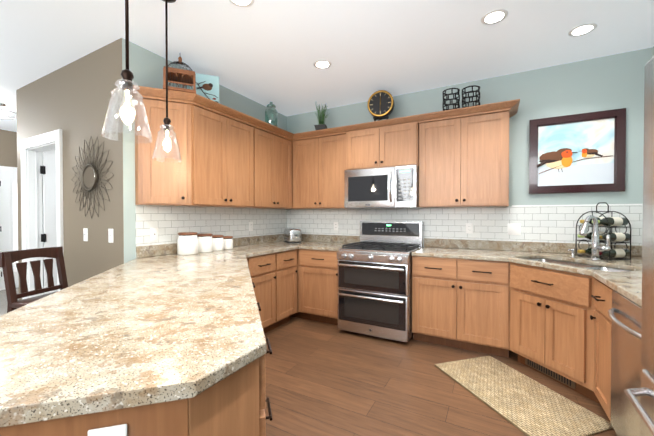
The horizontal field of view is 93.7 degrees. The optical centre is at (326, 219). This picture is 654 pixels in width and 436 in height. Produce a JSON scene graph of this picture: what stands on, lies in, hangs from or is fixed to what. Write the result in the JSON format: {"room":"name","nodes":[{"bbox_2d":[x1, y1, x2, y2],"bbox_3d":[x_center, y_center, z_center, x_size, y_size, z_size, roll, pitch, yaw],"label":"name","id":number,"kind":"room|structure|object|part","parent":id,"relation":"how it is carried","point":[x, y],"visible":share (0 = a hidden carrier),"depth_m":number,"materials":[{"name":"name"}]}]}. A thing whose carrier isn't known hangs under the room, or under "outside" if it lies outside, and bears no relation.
{"room":"kitchen","nodes":[
{"label":"kitchen","id":0,"kind":"room"},
{"bbox_2d":[0,129,16,289],"bbox_3d":[-6.310,-0.141,3.919,0.120,2.740,6.810,0,1,29],"label":"wall","id":1,"kind":"structure","parent":0,"point":[8,148],"depth_m":5.29,"materials":[{"name":"brown paint"}]},
{"bbox_2d":[0,166,18,290],"bbox_3d":[-5.327,0.150,5.580,0.019,2.120,1.060,0,1,29],"label":"entry door","id":2,"kind":"structure","parent":1,"relation":"in","point":[8,212],"depth_m":5.29,"materials":[{"name":"white wood"}]},
{"bbox_2d":[0,288,18,315],"bbox_3d":[-3.800,1.243,2.501,5.660,0.006,6.689,0,1,29],"label":"floor carpet","id":3,"kind":"object","parent":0,"point":[3,302],"depth_m":4.54,"materials":[{"name":"white"}]},
{"bbox_2d":[0,246,67,312],"bbox_3d":[-2.208,0.747,2.498,0.509,1.000,0.450,0,1,10],"label":"counter stool","id":4,"kind":"object","parent":3,"relation":"on","point":[8,259],"visible":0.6,"depth_m":2.47,"materials":[{"name":"brown wood"}]},
{"bbox_2d":[42,149,55,294],"bbox_3d":[-3.147,-0.146,4.355,0.100,2.740,1.560,0,1,29],"label":"wall","id":5,"kind":"structure","parent":0,"point":[53,151],"depth_m":3.71,"materials":[{"name":"white"}]},
{"bbox_2d":[16,38,123,299],"bbox_3d":[-2.626,-0.131,3.115,2.199,2.740,0.120,0,1,29],"label":"wall","id":6,"kind":"structure","parent":0,"point":[71,100],"depth_m":2.84,"materials":[{"name":"brown paint"}]},
{"bbox_2d":[20,129,63,299],"bbox_3d":[-3.010,0.174,3.312,0.952,2.126,0.148,0,1,29],"label":"door frame","id":7,"kind":"structure","parent":6,"relation":"attached to","point":[32,149],"depth_m":3.45,"materials":[{"name":"white wood"}]},
{"bbox_2d":[40,152,56,293],"bbox_3d":[-3.096,0.223,3.851,0.051,1.995,0.775,0,1,29],"label":"door leaf","id":8,"kind":"structure","parent":6,"relation":"in","point":[49,234],"depth_m":3.57,"materials":[{"name":"white wood"}]},
{"bbox_2d":[83,228,87,240],"bbox_3d":[-2.229,0.143,2.823,0.075,0.120,0.017,0,1,29],"label":"light switch","id":9,"kind":"object","parent":6,"relation":"attached to","point":[85,234],"visible":1,"depth_m":2.82,"materials":[{"name":"white plastic"}]},
{"bbox_2d":[72,137,113,218],"bbox_3d":[-2.127,-0.377,2.753,0.744,0.744,0.031,0,1,29],"label":"sunburst mirror","id":10,"kind":"object","parent":6,"relation":"attached to","point":[90,178],"visible":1,"depth_m":2.74,"materials":[{"name":"grey metal"}]},
{"bbox_2d":[108,229,113,242],"bbox_3d":[-1.851,0.140,2.618,0.075,0.120,0.017,0,1,29],"label":"light switch","id":11,"kind":"object","parent":6,"relation":"attached to","point":[110,236],"visible":1,"depth_m":2.62,"materials":[{"name":"white plastic"}]},
{"bbox_2d":[122,38,286,262],"bbox_3d":[-1.193,-0.136,3.572,0.120,2.740,2.286,0,1,29],"label":"wall","id":12,"kind":"structure","parent":0,"point":[146,67],"depth_m":2.62,"materials":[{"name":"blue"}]},
{"bbox_2d":[132,87,191,205],"bbox_3d":[-1.403,-0.594,2.711,0.326,0.935,0.390,0,1,29],"label":"upper cabinet","id":13,"kind":"object","parent":12,"relation":"attached to","point":[163,183],"depth_m":2.65,"materials":[{"name":"brown wood"}]},
{"bbox_2d":[163,56,195,93],"bbox_3d":[-1.302,-1.282,2.720,0.254,0.370,0.254,0,1,-23],"label":"birdcage","id":14,"kind":"object","parent":13,"relation":"on","point":[176,75],"visible":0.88,"depth_m":2.65,"materials":[{"name":"brown wood"}]},
{"bbox_2d":[187,73,218,102],"bbox_3d":[-1.210,-1.262,3.004,0.290,0.321,0.072,0,1,-21],"label":"framed picture","id":15,"kind":"object","parent":13,"relation":"on","point":[207,86],"visible":0.6,"depth_m":3.01},
{"bbox_2d":[136,234,284,256],"bbox_3d":[-1.107,0.272,3.584,0.019,0.100,2.188,0,1,29],"label":"backsplash","id":16,"kind":"structure","parent":12,"relation":"attached to","point":[150,250],"depth_m":2.92,"materials":[{"name":"beige stone"}]},
{"bbox_2d":[135,205,286,246],"bbox_3d":[-1.116,0.099,3.584,0.006,0.470,2.183,0,1,29],"label":"wall tile","id":17,"kind":"structure","parent":12,"relation":"attached to","point":[170,223],"depth_m":3.23,"materials":[{"name":"white tile"}]},
{"bbox_2d":[150,228,157,240],"bbox_3d":[-1.555,0.134,2.763,0.006,0.116,0.072,0,1,29],"label":"electrical outlet","id":18,"kind":"object","parent":17,"relation":"attached to","point":[153,234],"visible":1,"depth_m":2.75,"materials":[{"name":"white plastic"}]},
{"bbox_2d":[249,222,252,230],"bbox_3d":[-0.957,0.090,3.860,0.008,0.116,0.072,0,1,29],"label":"electrical outlet","id":19,"kind":"object","parent":17,"relation":"attached to","point":[250,226],"visible":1,"depth_m":3.86,"materials":[{"name":"white plastic"}]},
{"bbox_2d":[184,97,251,207],"bbox_3d":[-1.135,-0.599,3.203,0.326,0.935,0.870,0,1,29],"label":"upper cabinet","id":20,"kind":"object","parent":12,"relation":"attached to","point":[219,138],"depth_m":3.01,"materials":[{"name":"brown wood"}]},
{"bbox_2d":[248,121,291,208],"bbox_3d":[-0.765,-0.607,3.811,0.394,0.935,0.835,0,1,29],"label":"upper cabinet","id":21,"kind":"object","parent":12,"relation":"attached to","point":[269,149],"depth_m":3.68,"materials":[{"name":"brown wood"}]},
{"bbox_2d":[265,102,277,126],"bbox_3d":[-0.687,-1.280,3.776,0.156,0.340,0.156,0,1,29],"label":"glass jar","id":22,"kind":"object","parent":21,"relation":"on","point":[271,115],"visible":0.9,"depth_m":3.72,"materials":[{"name":"teal glass"}]},
{"bbox_2d":[0,0,653,131],"bbox_3d":[-2.537,-1.536,1.860,8.940,0.100,6.830,0,1,29],"label":"ceiling","id":23,"kind":"structure","parent":0,"point":[265,52],"depth_m":2.55,"materials":[{"name":"white paint"}]},
{"bbox_2d":[0,102,16,119],"bbox_3d":[-4.273,-1.411,3.985,0.410,0.200,0.410,0,1,29],"label":"ceiling light","id":24,"kind":"object","parent":23,"relation":"attached to","point":[4,104],"visible":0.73,"depth_m":4.00,"materials":[{"name":"silver metal"}]},
{"bbox_2d":[101,0,152,142],"bbox_3d":[-0.833,-0.908,1.275,0.182,1.140,0.182,0,1,29],"label":"pendant light","id":25,"kind":"object","parent":23,"relation":"hanging from","point":[127,76],"visible":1,"depth_m":1.27,"materials":[{"name":"clear glass"}]},
{"bbox_2d":[152,0,181,162],"bbox_3d":[-1.066,-0.940,2.039,0.182,1.094,0.182,0,1,29],"label":"pendant light","id":26,"kind":"object","parent":23,"relation":"hanging from","point":[167,122],"visible":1,"depth_m":2.03,"materials":[{"name":"clear glass"}]},
{"bbox_2d":[229,0,253,6],"bbox_3d":[-0.581,-1.486,2.065,0.179,0.003,0.179,0,1,23],"label":"recessed light","id":27,"kind":"object","parent":23,"relation":"in","point":[240,3],"depth_m":2.10,"materials":[{"name":"white plastic"}]},
{"bbox_2d":[313,60,331,68],"bbox_3d":[-0.044,-1.497,2.968,0.179,0.003,0.179,0,1,-10],"label":"recessed light","id":28,"kind":"object","parent":23,"relation":"in","point":[320,64],"depth_m":2.96,"materials":[{"name":"white plastic"}]},
{"bbox_2d":[481,9,507,24],"bbox_3d":[1.234,-1.489,2.261,0.179,0.003,0.179,0,1,23],"label":"recessed light","id":29,"kind":"object","parent":23,"relation":"in","point":[494,17],"depth_m":2.25,"materials":[{"name":"white plastic"}]},
{"bbox_2d":[568,23,596,36],"bbox_3d":[2.013,-1.490,2.417,0.179,0.003,0.179,0,1,-10],"label":"recessed light","id":30,"kind":"object","parent":23,"relation":"in","point":[583,29],"depth_m":2.41,"materials":[{"name":"white plastic"}]},
{"bbox_2d":[264,316,616,435],"bbox_3d":[-2.537,1.284,1.894,8.940,0.060,6.830,0,1,29],"label":"floor","id":31,"kind":"structure","parent":0,"point":[324,379],"depth_m":2.25,"materials":[{"name":"brown wood"}]},
{"bbox_2d":[140,313,337,435],"bbox_3d":[-0.602,0.818,1.730,1.488,0.875,2.137,0,1,29],"label":"base cabinet","id":32,"kind":"object","parent":31,"relation":"on","point":[236,407],"depth_m":0.80,"materials":[{"name":"brown wood"}]},
{"bbox_2d":[88,424,126,435],"bbox_3d":[-0.456,0.502,0.628,0.082,0.126,0.050,0,1,-16],"label":"outlet","id":33,"kind":"object","parent":32,"relation":"attached to","point":[118,430],"visible":1,"depth_m":0.65,"materials":[{"name":"white plastic"}]},
{"bbox_2d":[0,241,431,435],"bbox_3d":[-0.552,0.354,2.410,2.120,0.036,3.721,0,1,29],"label":"countertop","id":34,"kind":"structure","parent":32,"relation":"on","point":[133,343],"depth_m":0.96,"materials":[{"name":"beige stone"}]},
{"bbox_2d":[177,232,198,254],"bbox_3d":[-1.324,0.226,2.917,0.189,0.206,0.189,0,1,29],"label":"canister","id":35,"kind":"object","parent":34,"relation":"on","point":[187,243],"visible":1,"depth_m":2.84,"materials":[{"name":"white ceramic"}]},
{"bbox_2d":[197,233,212,252],"bbox_3d":[-1.232,0.235,3.086,0.164,0.183,0.164,0,1,29],"label":"canister","id":36,"kind":"object","parent":34,"relation":"on","point":[205,242],"visible":0.88,"depth_m":3.02,"materials":[{"name":"white ceramic"}]},
{"bbox_2d":[212,235,223,250],"bbox_3d":[-1.156,0.245,3.226,0.141,0.160,0.141,0,1,29],"label":"canister","id":37,"kind":"object","parent":34,"relation":"on","point":[218,242],"visible":0.71,"depth_m":3.17,"materials":[{"name":"white ceramic"}]},
{"bbox_2d":[223,236,232,248],"bbox_3d":[-1.088,0.254,3.351,0.123,0.140,0.123,0,1,29],"label":"canister","id":38,"kind":"object","parent":34,"relation":"on","point":[228,242],"visible":0.83,"depth_m":3.30,"materials":[{"name":"white ceramic"}]},
{"bbox_2d":[284,228,301,242],"bbox_3d":[-0.467,0.221,4.166,0.176,0.186,0.320,0,1,-23],"label":"toaster","id":39,"kind":"object","parent":34,"relation":"on","point":[292,235],"visible":1,"depth_m":4.05,"materials":[{"name":"silver metal"}]},
{"bbox_2d":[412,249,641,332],"bbox_3d":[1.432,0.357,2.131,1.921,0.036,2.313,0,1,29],"label":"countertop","id":40,"kind":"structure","parent":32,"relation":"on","point":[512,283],"depth_m":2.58,"materials":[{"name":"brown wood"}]},
{"bbox_2d":[568,249,575,257],"bbox_3d":[2.118,0.293,2.655,0.066,0.077,0.066,0,1,29],"label":"soap dispenser","id":41,"kind":"object","parent":40,"relation":"on","point":[572,253],"visible":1,"depth_m":2.65,"materials":[{"name":"silver metal"}]},
{"bbox_2d":[579,215,610,260],"bbox_3d":[2.142,0.151,2.466,0.206,0.367,0.162,0,1,29],"label":"faucet","id":42,"kind":"object","parent":40,"relation":"on","point":[596,246],"visible":1,"depth_m":2.47,"materials":[{"name":"silver metal"}]},
{"bbox_2d":[575,202,630,259],"bbox_3d":[2.388,0.092,2.657,0.301,0.479,0.309,0,1,-6],"label":"wine rack","id":43,"kind":"object","parent":40,"relation":"on","point":[611,222],"visible":0.88,"depth_m":2.57,"materials":[{"name":"black metal"}]},
{"bbox_2d":[337,221,422,341],"bbox_3d":[0.605,0.633,3.444,0.770,1.205,0.785,0,1,29],"label":"range","id":44,"kind":"object","parent":31,"relation":"on","point":[374,293],"visible":1,"depth_m":3.17,"materials":[{"name":"silver metal"}]},
{"bbox_2d":[412,305,499,354],"bbox_3d":[1.362,0.801,3.138,0.845,0.875,0.621,0,1,29],"label":"base cabinet","id":45,"kind":"object","parent":31,"relation":"on","point":[476,332],"depth_m":2.89,"materials":[{"name":"brown wood"}]},
{"bbox_2d":[435,356,612,435],"bbox_3d":[1.328,1.242,2.224,0.580,0.014,0.970,0,1,-16],"label":"jute rug","id":46,"kind":"object","parent":31,"relation":"on","point":[526,405],"visible":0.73,"depth_m":2.09,"materials":[{"name":"beige wicker"}]},
{"bbox_2d":[496,317,587,397],"bbox_3d":[2.067,0.809,2.495,1.148,0.875,1.076,0,1,29],"label":"base cabinet","id":47,"kind":"object","parent":31,"relation":"on","point":[559,353],"depth_m":2.32,"materials":[{"name":"brown wood"}]},
{"bbox_2d":[588,329,611,420],"bbox_3d":[1.950,0.818,1.728,0.621,0.875,0.380,0,1,29],"label":"base cabinet","id":48,"kind":"object","parent":31,"relation":"on","point":[599,344],"depth_m":1.92,"materials":[{"name":"brown wood"}]},
{"bbox_2d":[608,290,645,435],"bbox_3d":[1.675,0.825,1.319,0.671,0.872,0.598,0,1,29],"label":"dishwasher","id":49,"kind":"object","parent":31,"relation":"on","point":[624,315],"visible":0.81,"depth_m":1.52,"materials":[{"name":"silver metal"}]},
{"bbox_2d":[623,56,653,435],"bbox_3d":[1.127,0.369,0.457,0.841,1.765,0.910,0,1,29],"label":"fridge","id":50,"kind":"object","parent":31,"relation":"on","point":[644,406],"visible":1,"depth_m":0.96,"materials":[{"name":"silver metal"}]},
{"bbox_2d":[287,47,652,270],"bbox_3d":[1.148,-0.137,3.668,4.140,2.740,0.120,0,1,29],"label":"wall","id":51,"kind":"structure","parent":0,"point":[611,82],"depth_m":3.01,"materials":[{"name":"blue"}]},
{"bbox_2d":[292,129,351,208],"bbox_3d":[-0.056,-0.609,4.022,0.827,0.935,0.397,0,1,29],"label":"upper cabinet","id":52,"kind":"object","parent":51,"relation":"attached to","point":[319,160],"depth_m":3.90,"materials":[{"name":"brown wood"}]},
{"bbox_2d":[314,102,327,129],"bbox_3d":[-0.070,-1.298,3.922,0.217,0.374,0.242,0,1,29],"label":"potted plant","id":53,"kind":"object","parent":52,"relation":"on","point":[321,117],"visible":0.96,"depth_m":3.90,"materials":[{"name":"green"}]},
{"bbox_3d":[0.134,-1.064,2.839,2.899,0.067,2.282,0,1,29],"label":"cab crown mount","id":54,"kind":"part","parent":52,"relation":"part of","materials":[{"name":"brown wood"}]},
{"bbox_2d":[348,117,419,169],"bbox_3d":[0.682,-0.827,3.630,0.838,0.490,0.376,0,1,29],"label":"upper cabinet","id":55,"kind":"object","parent":51,"relation":"attached to","point":[389,143],"depth_m":3.44,"materials":[{"name":"brown wood"}]},
{"bbox_2d":[367,90,394,120],"bbox_3d":[0.623,-1.288,3.534,0.300,0.363,0.103,0,1,21],"label":"mantel clock","id":56,"kind":"object","parent":55,"relation":"on","point":[380,104],"visible":0.98,"depth_m":3.50,"materials":[{"name":"black metal"}]},
{"bbox_2d":[344,165,422,208],"bbox_3d":[0.654,-0.355,3.584,0.834,0.448,0.489,0,1,29],"label":"over-the-range microwave","id":57,"kind":"object","parent":55,"relation":"attached to","point":[386,187],"visible":1,"depth_m":3.40,"materials":[{"name":"silver metal"}]},
{"bbox_2d":[417,105,511,207],"bbox_3d":[1.434,-0.600,3.251,0.844,0.935,0.326,0,1,29],"label":"upper cabinet","id":58,"kind":"object","parent":51,"relation":"attached to","point":[464,157],"depth_m":3.09,"materials":[{"name":"brown wood"}]},
{"bbox_2d":[442,88,459,110],"bbox_3d":[1.283,-1.215,3.171,0.168,0.225,0.168,0,1,29],"label":"candle holder","id":59,"kind":"object","parent":58,"relation":"on","point":[451,100],"visible":0.81,"depth_m":3.12,"materials":[{"name":"black metal"}]},
{"bbox_2d":[462,85,479,107],"bbox_3d":[1.450,-1.210,3.092,0.172,0.215,0.172,0,1,29],"label":"candle holder","id":60,"kind":"object","parent":58,"relation":"on","point":[476,101],"visible":0.77,"depth_m":3.05,"materials":[{"name":"black metal"}]},
{"bbox_2d":[287,205,642,246],"bbox_3d":[1.117,0.098,3.615,3.898,0.470,0.006,0,1,29],"label":"wall tile","id":61,"kind":"structure","parent":51,"relation":"attached to","point":[553,224],"depth_m":3.30,"materials":[{"name":"white tile"}]},
{"bbox_2d":[334,222,337,229],"bbox_3d":[0.122,0.092,4.149,0.072,0.116,0.008,0,1,29],"label":"electrical outlet","id":62,"kind":"object","parent":61,"relation":"attached to","point":[335,225],"visible":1,"depth_m":4.14,"materials":[{"name":"white plastic"}]},
{"bbox_2d":[466,223,472,233],"bbox_3d":[1.562,0.099,3.365,0.072,0.116,0.008,0,1,29],"label":"electrical outlet","id":63,"kind":"object","parent":61,"relation":"attached to","point":[469,228],"visible":1,"depth_m":3.36,"materials":[{"name":"white plastic"}]},
{"bbox_2d":[508,224,520,234],"bbox_3d":[1.929,0.104,3.160,0.116,0.116,0.017,0,1,29],"label":"electrical outlet","id":64,"kind":"object","parent":61,"relation":"attached to","point":[514,229],"visible":1,"depth_m":3.16,"materials":[{"name":"white plastic"}]},
{"bbox_2d":[301,234,641,256],"bbox_3d":[1.111,0.271,3.608,3.854,0.100,0.015,0,1,29],"label":"backsplash","id":65,"kind":"structure","parent":51,"relation":"attached to","point":[525,247],"depth_m":3.22,"materials":[{"name":"beige stone"}]},
{"bbox_2d":[529,108,625,193],"bbox_3d":[2.353,-0.624,2.917,0.720,0.740,0.032,0,1,29],"label":"framed picture","id":66,"kind":"object","parent":51,"relation":"attached to","point":[580,153],"visible":1,"depth_m":2.90,"materials":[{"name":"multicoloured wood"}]},
{"bbox_2d":[512,204,642,206],"bbox_3d":[2.372,-0.135,2.928,1.038,0.012,0.008,0,1,29],"label":"trim","id":67,"kind":"structure","parent":51,"relation":"attached to","point":[575,205],"depth_m":2.90,"materials":[{"name":"white"}]},
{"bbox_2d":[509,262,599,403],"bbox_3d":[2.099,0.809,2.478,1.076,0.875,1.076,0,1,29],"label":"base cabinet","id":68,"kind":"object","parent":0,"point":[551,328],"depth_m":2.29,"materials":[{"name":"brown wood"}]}
]}

